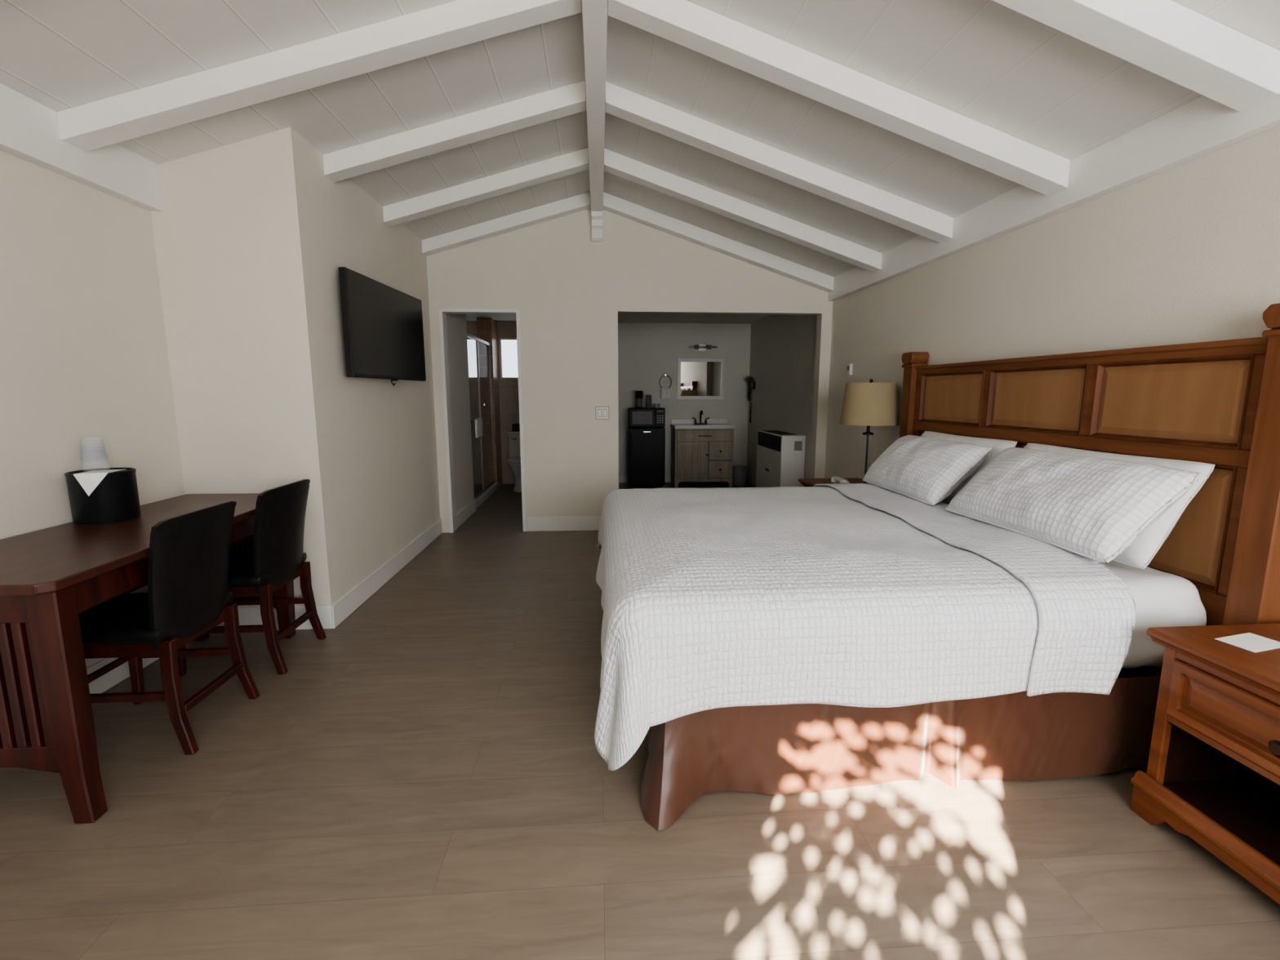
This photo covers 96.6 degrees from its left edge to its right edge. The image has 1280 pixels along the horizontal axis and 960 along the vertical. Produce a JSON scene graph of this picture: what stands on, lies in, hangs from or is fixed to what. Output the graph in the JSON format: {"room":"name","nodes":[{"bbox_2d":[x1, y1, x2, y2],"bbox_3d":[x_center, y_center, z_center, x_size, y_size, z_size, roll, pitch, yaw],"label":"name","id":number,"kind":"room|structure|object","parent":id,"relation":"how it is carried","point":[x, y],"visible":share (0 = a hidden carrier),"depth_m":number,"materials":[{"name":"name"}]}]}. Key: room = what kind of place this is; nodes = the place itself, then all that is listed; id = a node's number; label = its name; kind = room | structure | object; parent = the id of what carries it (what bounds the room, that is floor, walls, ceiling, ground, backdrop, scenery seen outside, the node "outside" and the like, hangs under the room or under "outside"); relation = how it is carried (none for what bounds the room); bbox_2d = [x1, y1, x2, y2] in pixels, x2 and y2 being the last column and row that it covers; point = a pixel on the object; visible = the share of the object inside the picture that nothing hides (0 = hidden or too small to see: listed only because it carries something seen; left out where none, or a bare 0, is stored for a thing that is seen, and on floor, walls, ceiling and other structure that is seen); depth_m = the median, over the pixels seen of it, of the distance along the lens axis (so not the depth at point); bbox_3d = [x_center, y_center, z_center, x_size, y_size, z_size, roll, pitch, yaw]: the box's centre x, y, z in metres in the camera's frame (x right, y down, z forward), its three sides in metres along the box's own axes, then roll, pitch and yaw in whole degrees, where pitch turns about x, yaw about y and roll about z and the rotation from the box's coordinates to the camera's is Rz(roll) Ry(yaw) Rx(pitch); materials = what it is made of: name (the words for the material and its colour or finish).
{"room":"hotel room","nodes":[
{"label":"hotel room","id":0,"kind":"room"},
{"bbox_2d":[0,150,185,667],"bbox_3d":[-2.317,-0.013,0.718,0.120,2.411,4.550,-1,9,-4],"label":"wall","id":1,"kind":"structure","parent":0,"point":[86,379],"depth_m":2.39,"materials":[{"name":"beige paint"}]},
{"bbox_2d":[0,82,163,211],"bbox_3d":[-2.227,-1.095,0.560,0.060,0.218,4.550,-1,9,-4],"label":"beam","id":2,"kind":"structure","parent":1,"relation":"attached to","point":[29,130],"depth_m":2.33,"materials":[{"name":"white paint"}]},
{"bbox_2d":[86,657,159,693],"bbox_3d":[-2.249,1.109,0.893,0.015,0.140,4.550,-1,9,-4],"label":"baseboard","id":3,"kind":"structure","parent":1,"relation":"attached to","point":[103,683],"depth_m":2.53,"materials":[{"name":"white paint"}]},
{"bbox_2d":[151,127,340,606],"bbox_3d":[-2.134,-0.469,3.030,0.820,2.618,0.120,-1,9,-4],"label":"wall","id":4,"kind":"structure","parent":0,"point":[232,233],"depth_m":2.93,"materials":[{"name":"beige paint"}]},
{"bbox_2d":[217,604,332,630],"bbox_3d":[-2.061,0.765,3.154,0.685,0.140,0.015,-1,9,-4],"label":"baseboard","id":5,"kind":"structure","parent":4,"relation":"attached to","point":[247,615],"depth_m":3.15,"materials":[{"name":"white paint"}]},
{"bbox_2d":[302,137,440,596],"bbox_3d":[-1.863,-0.634,4.150,0.120,2.608,2.100,-1,9,-4],"label":"wall","id":6,"kind":"structure","parent":0,"point":[381,435],"depth_m":3.71,"materials":[{"name":"beige paint"}]},
{"bbox_2d":[337,266,426,386],"bbox_3d":[-1.724,-0.964,3.829,0.126,0.653,1.160,0,9,0],"label":"television","id":7,"kind":"object","parent":6,"relation":"attached to","point":[383,332],"visible":1,"depth_m":3.63,"materials":[{"name":"black plastic"}]},
{"bbox_2d":[330,518,442,628],"bbox_3d":[-1.791,0.597,4.266,0.015,0.140,2.220,-1,9,-4],"label":"baseboard","id":8,"kind":"structure","parent":6,"relation":"attached to","point":[353,598],"depth_m":3.84,"materials":[{"name":"white paint"}]},
{"bbox_2d":[446,314,474,513],"bbox_3d":[-1.868,-0.719,5.769,0.100,2.290,0.880,-1,9,-4],"label":"wall","id":9,"kind":"structure","parent":0,"point":[456,326],"depth_m":5.78,"materials":[{"name":"beige paint"}]},
{"bbox_2d":[456,498,475,528],"bbox_3d":[-1.811,0.343,5.935,0.015,0.140,0.880,-1,9,-4],"label":"baseboard","id":10,"kind":"structure","parent":9,"relation":"attached to","point":[464,513],"depth_m":5.89,"materials":[{"name":"white paint"}]},
{"bbox_2d":[476,317,502,488],"bbox_3d":[-2.078,-1.043,7.905,0.190,2.290,0.400,-1,9,-4],"label":"wall","id":11,"kind":"structure","parent":0,"point":[486,327],"depth_m":7.75,"materials":[{"name":"beige tile"}]},
{"bbox_2d":[466,321,751,484],"bbox_3d":[-0.600,-1.098,8.267,4.630,2.290,0.120,-1,9,-4],"label":"wall","id":12,"kind":"structure","parent":0,"point":[646,352],"depth_m":8.20,"materials":[{"name":"white paint"}]},
{"bbox_2d":[466,337,477,378],"bbox_3d":[-2.337,-1.705,8.004,0.300,0.570,0.050,-1,9,-4],"label":"window","id":13,"kind":"structure","parent":12,"relation":"in","point":[468,338],"depth_m":8.02,"materials":[{"name":"white paint"}]},
{"bbox_2d":[498,337,518,379],"bbox_3d":[-1.756,-1.712,8.045,0.435,0.570,0.050,-1,9,-4],"label":"window","id":14,"kind":"structure","parent":12,"relation":"in","point":[500,339],"depth_m":8.02,"materials":[{"name":"white paint"}]},
{"bbox_2d":[660,387,670,399],"bbox_3d":[0.364,-1.245,8.219,0.131,0.165,0.071,-1,9,-4],"label":"hand towel","id":15,"kind":"object","parent":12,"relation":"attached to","point":[664,393],"visible":1,"depth_m":8.19,"materials":[{"name":"white fabric"}]},
{"bbox_2d":[658,373,671,387],"bbox_3d":[0.364,-1.417,8.202,0.182,0.229,0.052,-1,9,-4],"label":"towel ring","id":16,"kind":"object","parent":12,"relation":"attached to","point":[664,375],"visible":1,"depth_m":8.18,"materials":[{"name":"metal"}]},
{"bbox_2d":[618,475,746,482],"bbox_3d":[0.402,-0.016,8.437,2.390,0.100,0.012,-1,9,-4],"label":"baseboard","id":17,"kind":"structure","parent":12,"relation":"attached to","point":[621,478],"depth_m":8.39,"materials":[{"name":"white paint"}]},
{"bbox_2d":[676,358,724,399],"bbox_3d":[0.882,-1.461,8.245,0.690,0.585,0.025,-1,9,-4],"label":"mirror","id":18,"kind":"object","parent":12,"relation":"attached to","point":[697,378],"visible":1,"depth_m":8.24,"materials":[{"name":"white wood"}]},
{"bbox_2d":[688,343,717,351],"bbox_3d":[0.894,-1.898,8.143,0.410,0.110,0.101,-1,9,-4],"label":"vanity light","id":19,"kind":"object","parent":12,"relation":"attached to","point":[700,347],"visible":1,"depth_m":8.12,"materials":[{"name":"metal"}]},
{"bbox_2d":[426,208,832,532],"bbox_3d":[-0.042,-1.044,5.345,3.930,3.060,0.120,-1,9,-4],"label":"wall","id":20,"kind":"structure","parent":0,"point":[569,290],"depth_m":5.21,"materials":[{"name":"beige paint"}]},
{"bbox_2d":[438,308,526,533],"bbox_3d":[-1.443,-0.529,5.318,0.710,2.050,0.137,-1,9,-4],"label":"door frame","id":21,"kind":"structure","parent":20,"relation":"in","point":[443,312],"depth_m":5.23,"materials":[{"name":"white paint"}]},
{"bbox_2d":[525,515,600,531],"bbox_3d":[-0.643,0.416,5.454,0.885,0.140,0.015,-1,9,-4],"label":"baseboard","id":22,"kind":"structure","parent":20,"relation":"attached to","point":[570,522],"depth_m":5.44,"materials":[{"name":"white paint"}]},
{"bbox_2d":[591,211,603,241],"bbox_3d":[-0.377,-2.228,5.014,0.100,0.220,0.130,-1,9,-4],"label":"beam","id":23,"kind":"structure","parent":20,"relation":"attached to","point":[596,216],"depth_m":4.99,"materials":[{"name":"white paint"}]},
{"bbox_2d":[595,406,608,419],"bbox_3d":[-0.351,-0.625,5.316,0.124,0.120,0.018,-1,9,-4],"label":"light switch","id":24,"kind":"object","parent":20,"relation":"attached to","point":[602,412],"visible":1,"depth_m":5.31,"materials":[{"name":"plastic"}]},
{"bbox_2d":[0,481,1279,959],"bbox_3d":[-0.248,0.812,3.644,4.800,0.100,10.020,-1,9,-4],"label":"floor","id":25,"kind":"structure","parent":0,"point":[426,777],"depth_m":1.67,"materials":[{"name":"wood"}]},
{"bbox_2d":[0,493,295,823],"bbox_3d":[-2.025,0.565,2.356,0.640,0.775,1.495,-1,9,-4],"label":"desk","id":26,"kind":"object","parent":25,"relation":"on","point":[49,576],"visible":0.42,"depth_m":1.72,"materials":[{"name":"brown wood"}]},
{"bbox_2d":[64,467,141,524],"bbox_3d":[-2.252,0.063,2.397,0.218,0.206,0.218,-1,9,-4],"label":"ice bucket","id":27,"kind":"object","parent":26,"relation":"on","point":[116,497],"visible":0.9,"depth_m":2.33,"materials":[{"name":"black plastic"}]},
{"bbox_2d":[73,469,124,496],"bbox_3d":[-2.227,0.008,2.346,0.109,0.088,0.207,-3,9,-20],"label":"napkin","id":28,"kind":"object","parent":27,"relation":"hanging from","point":[89,481],"visible":1,"depth_m":2.28,"materials":[{"name":"white paper"}]},
{"bbox_2d":[78,501,259,755],"bbox_3d":[-1.878,0.540,2.192,0.510,0.875,0.434,-1,9,-4],"label":"dining chair","id":29,"kind":"object","parent":25,"relation":"on","point":[188,596],"visible":0.87,"depth_m":2.08,"materials":[{"name":"black leather"}]},
{"bbox_2d":[177,479,326,676],"bbox_3d":[-1.916,0.450,2.784,0.510,0.875,0.434,-1,9,-4],"label":"dining chair","id":30,"kind":"object","parent":25,"relation":"on","point":[277,557],"visible":0.65,"depth_m":2.67,"materials":[{"name":"black leather"}]},
{"bbox_2d":[466,333,497,509],"bbox_3d":[-1.945,-0.737,6.986,0.118,1.960,1.525,-1,9,-4],"label":"shower enclosure","id":31,"kind":"object","parent":25,"relation":"on","point":[486,492],"visible":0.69,"depth_m":7.06,"materials":[{"name":"clear glass"}]},
{"bbox_2d":[475,417,482,438],"bbox_3d":[-1.863,-0.602,6.580,0.039,0.223,0.297,-1,9,-4],"label":"towel","id":32,"kind":"object","parent":31,"relation":"hanging from","point":[478,423],"visible":0.99,"depth_m":6.51,"materials":[{"name":"white fabric"}]},
{"bbox_2d":[506,431,521,492],"bbox_3d":[-1.608,-0.266,7.832,0.460,0.775,0.803,-1,9,-4],"label":"toilet","id":33,"kind":"object","parent":25,"relation":"on","point":[513,462],"visible":0.48,"depth_m":7.72,"materials":[{"name":"white ceramic"}]},
{"bbox_2d":[511,423,519,431],"bbox_3d":[-1.738,-0.741,8.047,0.120,0.100,0.120,-1,9,-4],"label":"tissue box","id":34,"kind":"object","parent":33,"relation":"on","point":[515,427],"visible":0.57,"depth_m":7.99,"materials":[{"name":"black plastic"}]},
{"bbox_2d":[627,426,665,487],"bbox_3d":[0.084,-0.331,8.064,0.490,0.835,0.508,-1,9,-4],"label":"mini fridge","id":35,"kind":"object","parent":25,"relation":"on","point":[646,445],"visible":0.97,"depth_m":7.83,"materials":[{"name":"metal"}]},
{"bbox_2d":[627,407,665,427],"bbox_3d":[0.087,-0.870,7.947,0.490,0.265,0.378,-1,9,-4],"label":"microwave","id":36,"kind":"object","parent":35,"relation":"on","point":[637,417],"visible":1,"depth_m":7.76,"materials":[{"name":"black plastic"}]},
{"bbox_2d":[635,391,643,408],"bbox_3d":[-0.012,-1.116,7.890,0.104,0.238,0.142,-1,9,-4],"label":"coffee maker","id":37,"kind":"object","parent":36,"relation":"on","point":[638,394],"visible":1,"depth_m":7.84,"materials":[{"name":"grey plastic"}]},
{"bbox_2d":[645,395,651,408],"bbox_3d":[0.119,-1.086,7.885,0.080,0.181,0.080,-1,9,-4],"label":"cup stack","id":38,"kind":"object","parent":36,"relation":"on","point":[648,400],"visible":1,"depth_m":7.86,"materials":[{"name":"grey plastic"}]},
{"bbox_2d":[653,403,660,408],"bbox_3d":[0.234,-1.027,7.902,0.090,0.060,0.090,-1,9,-4],"label":"paper cup","id":39,"kind":"object","parent":36,"relation":"on","point":[655,405],"visible":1,"depth_m":7.87,"materials":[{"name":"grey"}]},
{"bbox_2d":[670,418,735,487],"bbox_3d":[0.880,-0.392,8.148,0.844,0.930,0.512,-1,9,-4],"label":"vanity","id":40,"kind":"object","parent":25,"relation":"on","point":[699,452],"visible":1,"depth_m":7.94,"materials":[{"name":"brown wood"}]},
{"bbox_2d":[692,409,709,424],"bbox_3d":[0.873,-0.902,8.172,0.182,0.201,0.182,7,11,40],"label":"faucet","id":41,"kind":"object","parent":40,"relation":"on","point":[701,411],"visible":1,"depth_m":8.17,"materials":[{"name":"brown metal"}]},
{"bbox_2d":[670,418,735,428],"bbox_3d":[0.879,-0.798,8.092,0.844,0.110,0.499,-1,9,-4],"label":"sink","id":42,"kind":"object","parent":40,"relation":"in","point":[677,423],"depth_m":8.20,"materials":[{"name":"white ceramic"}]},
{"bbox_2d":[732,465,747,486],"bbox_3d":[1.424,-0.062,8.155,0.234,0.275,0.234,-1,9,-4],"label":"waste bin","id":43,"kind":"object","parent":25,"relation":"on","point":[740,472],"visible":0.92,"depth_m":8.07,"materials":[{"name":"grey plastic"}]},
{"bbox_2d":[755,430,805,487],"bbox_3d":[1.594,-0.117,6.560,0.270,0.862,0.953,-1,9,-4],"label":"wall heater","id":44,"kind":"object","parent":25,"relation":"on","point":[780,455],"visible":0.73,"depth_m":6.13,"materials":[{"name":"white metal"}]},
{"bbox_2d":[757,431,781,451],"bbox_3d":[1.468,-0.444,6.493,0.007,0.160,0.870,-1,9,-4],"label":"grille","id":45,"kind":"object","parent":44,"relation":"attached to","point":[768,441],"depth_m":6.46,"materials":[{"name":"grey plastic"}]},
{"bbox_2d":[761,430,798,435],"bbox_3d":[1.584,-0.542,6.496,0.195,0.002,0.710,-1,9,-4],"label":"vent","id":46,"kind":"object","parent":44,"relation":"attached to","point":[763,432],"depth_m":6.52,"materials":[{"name":"plastic"}]},
{"bbox_2d":[794,440,802,450],"bbox_3d":[1.680,-0.362,6.048,0.080,0.100,0.004,-1,9,-4],"label":"vent","id":47,"kind":"object","parent":44,"relation":"attached to","point":[797,444],"depth_m":6.05,"materials":[{"name":"grey"}]},
{"bbox_2d":[798,477,863,486],"bbox_3d":[1.598,0.333,4.470,0.526,0.600,0.686,-1,9,-4],"label":"nightstand","id":48,"kind":"object","parent":25,"relation":"on","point":[805,482],"visible":0.06,"depth_m":4.61,"materials":[{"name":"brown wood"}]},
{"bbox_2d":[831,476,849,484],"bbox_3d":[1.474,0.027,4.192,0.130,0.088,0.200,-1,9,-4],"label":"telephone","id":49,"kind":"object","parent":48,"relation":"on","point":[837,480],"visible":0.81,"depth_m":4.18,"materials":[{"name":"white plastic"}]},
{"bbox_2d":[840,378,898,483],"bbox_3d":[1.683,-0.338,4.207,0.404,0.806,0.404,-1,9,-4],"label":"table lamp","id":50,"kind":"object","parent":48,"relation":"on","point":[865,404],"visible":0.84,"depth_m":4.02,"materials":[{"name":"beige fabric"}]},
{"bbox_2d":[640,302,1279,831],"bbox_3d":[0.958,0.094,2.805,2.068,1.572,2.320,-1,9,-4],"label":"bed","id":51,"kind":"object","parent":25,"relation":"on","point":[1217,402],"visible":0.29,"depth_m":1.93,"materials":[{"name":"brown wood"}]},
{"bbox_2d":[594,483,1136,770],"bbox_3d":[0.706,0.434,2.846,1.864,0.597,2.287,-1,9,-4],"label":"quilt","id":52,"kind":"object","parent":51,"relation":"on","point":[868,595],"visible":0.98,"depth_m":1.81,"materials":[{"name":"white fabric"}]},
{"bbox_2d":[862,435,991,505],"bbox_3d":[1.613,-0.080,3.299,0.317,0.323,0.855,0,9,-2],"label":"quilted pillow","id":53,"kind":"object","parent":52,"relation":"on","point":[924,469],"visible":1,"depth_m":3.06,"materials":[{"name":"white fabric"}]},
{"bbox_2d":[945,447,1202,563],"bbox_3d":[1.685,0.060,2.346,0.340,0.335,0.916,-1,9,-5],"label":"quilted pillow","id":54,"kind":"object","parent":52,"relation":"on","point":[1094,508],"visible":1,"depth_m":2.12,"materials":[{"name":"white fabric"}]},
{"bbox_2d":[920,431,1017,504],"bbox_3d":[1.758,-0.071,3.280,0.273,0.370,0.835,0,9,-1],"label":"pillow","id":55,"kind":"object","parent":51,"relation":"on","point":[997,446],"visible":0.18,"depth_m":3.00,"materials":[{"name":"white fabric"}]},
{"bbox_2d":[1023,443,1215,568],"bbox_3d":[1.824,0.065,2.382,0.266,0.370,0.870,-1,9,-5],"label":"pillow","id":56,"kind":"object","parent":51,"relation":"on","point":[1143,550],"visible":0.21,"depth_m":1.99,"materials":[{"name":"white fabric"}]},
{"bbox_2d":[1130,623,1279,904],"bbox_3d":[1.816,0.791,1.453,0.526,0.600,0.686,-1,9,-4],"label":"nightstand","id":57,"kind":"object","parent":25,"relation":"on","point":[1212,775],"visible":1,"depth_m":1.61,"materials":[{"name":"brown wood"}]},
{"bbox_2d":[1162,724,1279,866],"bbox_3d":[1.840,0.763,1.450,0.471,0.456,0.590,-1,9,-4],"label":"shelf","id":58,"kind":"object","parent":57,"relation":"attached to","point":[1242,797],"depth_m":1.67,"materials":[{"name":"brown wood"}]},
{"bbox_2d":[1214,632,1279,652],"bbox_3d":[1.740,0.461,1.620,0.150,0.002,0.090,-2,9,-16],"label":"paper card","id":59,"kind":"object","parent":57,"relation":"on","point":[1251,642],"visible":1,"depth_m":1.62,"materials":[{"name":"white paper"}]},
{"bbox_2d":[0,0,1279,324],"bbox_3d":[-0.248,-1.907,3.232,4.800,0.880,10.020,-1,9,-4],"label":"ceiling","id":60,"kind":"structure","parent":0,"point":[991,64],"depth_m":2.65,"materials":[{"name":"white paint"}]},
{"bbox_2d":[57,0,582,151],"bbox_3d":[-1.285,-1.737,2.359,2.085,0.718,0.115,-1,9,-4],"label":"beam","id":61,"kind":"structure","parent":60,"relation":"attached to","point":[108,121],"depth_m":2.31,"materials":[{"name":"white paint"}]},
{"bbox_2d":[323,80,586,182],"bbox_3d":[-1.027,-1.963,3.215,1.445,0.530,0.115,-1,9,-4],"label":"beam","id":62,"kind":"structure","parent":60,"relation":"attached to","point":[514,115],"depth_m":3.17,"materials":[{"name":"white paint"}]},
{"bbox_2d":[382,147,588,226],"bbox_3d":[-1.090,-2.095,4.083,1.445,0.530,0.115,-1,9,-4],"label":"beam","id":63,"kind":"structure","parent":60,"relation":"attached to","point":[575,162],"depth_m":4.03,"materials":[{"name":"white paint"}]},
{"bbox_2d":[422,191,591,256],"bbox_3d":[-1.153,-2.228,4.961,1.445,0.530,0.115,-1,9,-4],"label":"beam","id":64,"kind":"structure","parent":60,"relation":"attached to","point":[580,202],"depth_m":4.91,"materials":[{"name":"white paint"}]},
{"bbox_2d":[582,0,607,214],"bbox_3d":[-0.141,-1.926,1.710,0.104,0.175,6.770,-1,9,-4],"label":"beam","id":65,"kind":"structure","parent":60,"relation":"attached to","point":[594,12],"depth_m":2.93,"materials":[{"name":"white paint"}]},
{"bbox_2d":[603,191,834,292],"bbox_3d":[0.717,-2.115,5.113,2.085,0.794,0.115,-1,9,-4],"label":"beam","id":66,"kind":"structure","parent":60,"relation":"attached to","point":[757,257],"depth_m":5.07,"materials":[{"name":"white paint"}]},
{"bbox_2d":[604,148,881,272],"bbox_3d":[0.780,-1.982,4.235,2.085,0.794,0.115,-1,9,-4],"label":"beam","id":67,"kind":"structure","parent":60,"relation":"attached to","point":[615,163],"depth_m":4.19,"materials":[{"name":"white paint"}]},
{"bbox_2d":[605,81,953,243],"bbox_3d":[0.843,-1.851,3.367,2.085,0.794,0.115,-1,9,-4],"label":"beam","id":68,"kind":"structure","parent":60,"relation":"attached to","point":[624,104],"depth_m":3.32,"materials":[{"name":"white paint"}]},
{"bbox_2d":[607,0,1070,195],"bbox_3d":[0.904,-1.722,2.519,2.085,0.794,0.115,-1,9,-4],"label":"beam","id":69,"kind":"structure","parent":60,"relation":"attached to","point":[692,26],"depth_m":2.48,"materials":[{"name":"white paint"}]},
{"bbox_2d":[991,0,1279,111],"bbox_3d":[0.963,-1.599,1.710,2.085,0.794,0.115,-1,9,-4],"label":"beam","id":70,"kind":"structure","parent":60,"relation":"attached to","point":[1168,39],"depth_m":1.76,"materials":[{"name":"white paint"}]},
{"bbox_2d":[746,125,1279,486],"bbox_3d":[1.999,-0.416,3.579,0.120,2.348,9.700,-1,9,-4],"label":"wall","id":71,"kind":"structure","parent":0,"point":[1187,252],"depth_m":2.68,"materials":[{"name":"beige paint"}]},
{"bbox_2d":[745,376,755,422],"bbox_3d":[1.556,-1.139,8.050,0.120,0.651,0.202,-1,9,-4],"label":"hair dryer","id":72,"kind":"object","parent":71,"relation":"attached to","point":[749,380],"visible":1,"depth_m":8.03,"materials":[{"name":"black plastic"}]},
{"bbox_2d":[846,363,853,375],"bbox_3d":[1.822,-0.959,4.955,0.029,0.100,0.060,-1,9,-4],"label":"thermostat","id":73,"kind":"object","parent":71,"relation":"attached to","point":[850,366],"visible":1,"depth_m":4.93,"materials":[{"name":"white plastic"}]},
{"bbox_2d":[827,93,1279,301],"bbox_3d":[2.018,-1.256,1.968,0.050,0.194,6.770,-1,9,-4],"label":"beam","id":74,"kind":"structure","parent":71,"relation":"attached to","point":[1202,126],"depth_m":2.42,"materials":[{"name":"white paint"}]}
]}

